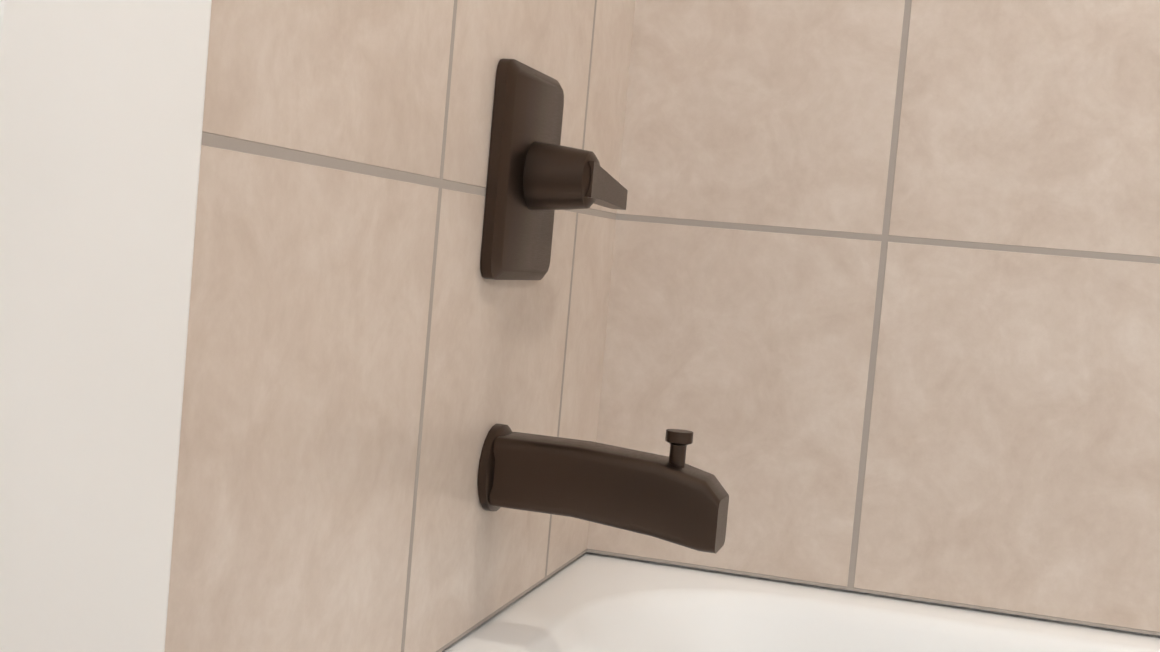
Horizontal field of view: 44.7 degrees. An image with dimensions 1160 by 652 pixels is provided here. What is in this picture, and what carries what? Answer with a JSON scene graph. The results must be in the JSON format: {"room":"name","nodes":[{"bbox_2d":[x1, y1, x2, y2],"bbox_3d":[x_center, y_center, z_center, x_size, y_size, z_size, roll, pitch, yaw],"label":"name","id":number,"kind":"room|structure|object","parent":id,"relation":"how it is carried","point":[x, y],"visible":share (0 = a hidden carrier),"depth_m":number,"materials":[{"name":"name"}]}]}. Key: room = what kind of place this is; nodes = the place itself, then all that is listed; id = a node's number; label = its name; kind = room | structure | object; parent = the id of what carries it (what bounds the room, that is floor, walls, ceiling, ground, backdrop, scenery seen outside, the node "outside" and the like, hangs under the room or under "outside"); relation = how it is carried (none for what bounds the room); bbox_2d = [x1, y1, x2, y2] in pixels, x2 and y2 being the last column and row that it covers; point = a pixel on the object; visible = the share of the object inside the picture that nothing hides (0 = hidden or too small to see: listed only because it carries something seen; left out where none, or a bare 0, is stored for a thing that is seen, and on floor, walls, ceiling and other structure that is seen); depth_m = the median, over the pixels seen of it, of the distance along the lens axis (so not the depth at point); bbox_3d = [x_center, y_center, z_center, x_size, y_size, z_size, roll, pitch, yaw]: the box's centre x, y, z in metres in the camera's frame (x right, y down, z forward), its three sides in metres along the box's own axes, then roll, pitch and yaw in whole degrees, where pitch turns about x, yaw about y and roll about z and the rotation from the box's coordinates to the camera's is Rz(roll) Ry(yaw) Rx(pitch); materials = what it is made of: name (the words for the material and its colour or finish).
{"room":"bathroom","nodes":[
{"label":"bathroom","id":0,"kind":"room"},
{"bbox_2d":[585,552,1159,636],"bbox_3d":[0.797,-0.404,1.199,1.500,2.160,0.120,6,3,15],"label":"wall","id":1,"kind":"structure","parent":0,"point":[878,595],"depth_m":1.30,"materials":[{"name":"beige tile"}]},
{"bbox_2d":[587,0,1159,635],"bbox_3d":[0.796,-0.592,1.127,1.484,1.777,0.008,6,3,15],"label":"wall tile","id":2,"kind":"structure","parent":1,"relation":"attached to","point":[883,316],"depth_m":1.28,"materials":[{"name":"beige tile"}]},
{"bbox_3d":[0.337,0.749,-0.038,1.740,0.080,2.815,6,3,15],"label":"floor","id":3,"kind":"structure","parent":0,"visible":0},
{"bbox_2d":[442,553,1159,651],"bbox_3d":[0.611,0.493,0.859,1.497,0.380,0.682,6,3,15],"label":"bathtub","id":4,"kind":"object","parent":3,"relation":"on","point":[585,602],"visible":0.98,"depth_m":1.24,"materials":[{"name":"white ceramic"}]},
{"bbox_3d":[-0.342,-0.445,0.116,0.120,2.160,2.815,6,3,15],"label":"wall","id":5,"kind":"structure","parent":0,"visible":0},
{"bbox_2d":[0,0,211,651],"bbox_3d":[-0.157,-0.451,0.529,0.016,2.160,0.140,6,3,15],"label":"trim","id":6,"kind":"structure","parent":5,"relation":"attached to","point":[101,112],"depth_m":0.55,"materials":[{"name":"white paint"}]},
{"bbox_2d":[165,0,634,651],"bbox_3d":[-0.038,-0.464,0.968,0.008,2.160,0.770,6,3,15],"label":"wall tile","id":7,"kind":"structure","parent":5,"relation":"attached to","point":[373,356],"depth_m":0.82,"materials":[{"name":"beige tile"}]},
{"bbox_2d":[480,58,627,279],"bbox_3d":[-0.010,-0.110,1.068,0.062,0.156,0.184,6,3,15],"label":"shower valve","id":8,"kind":"object","parent":7,"relation":"attached to","point":[538,175],"visible":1,"depth_m":1.02,"materials":[{"name":"brown metal"}]},
{"bbox_2d":[478,423,728,553],"bbox_3d":[0.019,0.112,1.040,0.177,0.082,0.066,6,3,15],"label":"tub spout","id":9,"kind":"object","parent":7,"relation":"attached to","point":[674,497],"visible":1,"depth_m":1.02,"materials":[{"name":"brown metal"}]}
]}

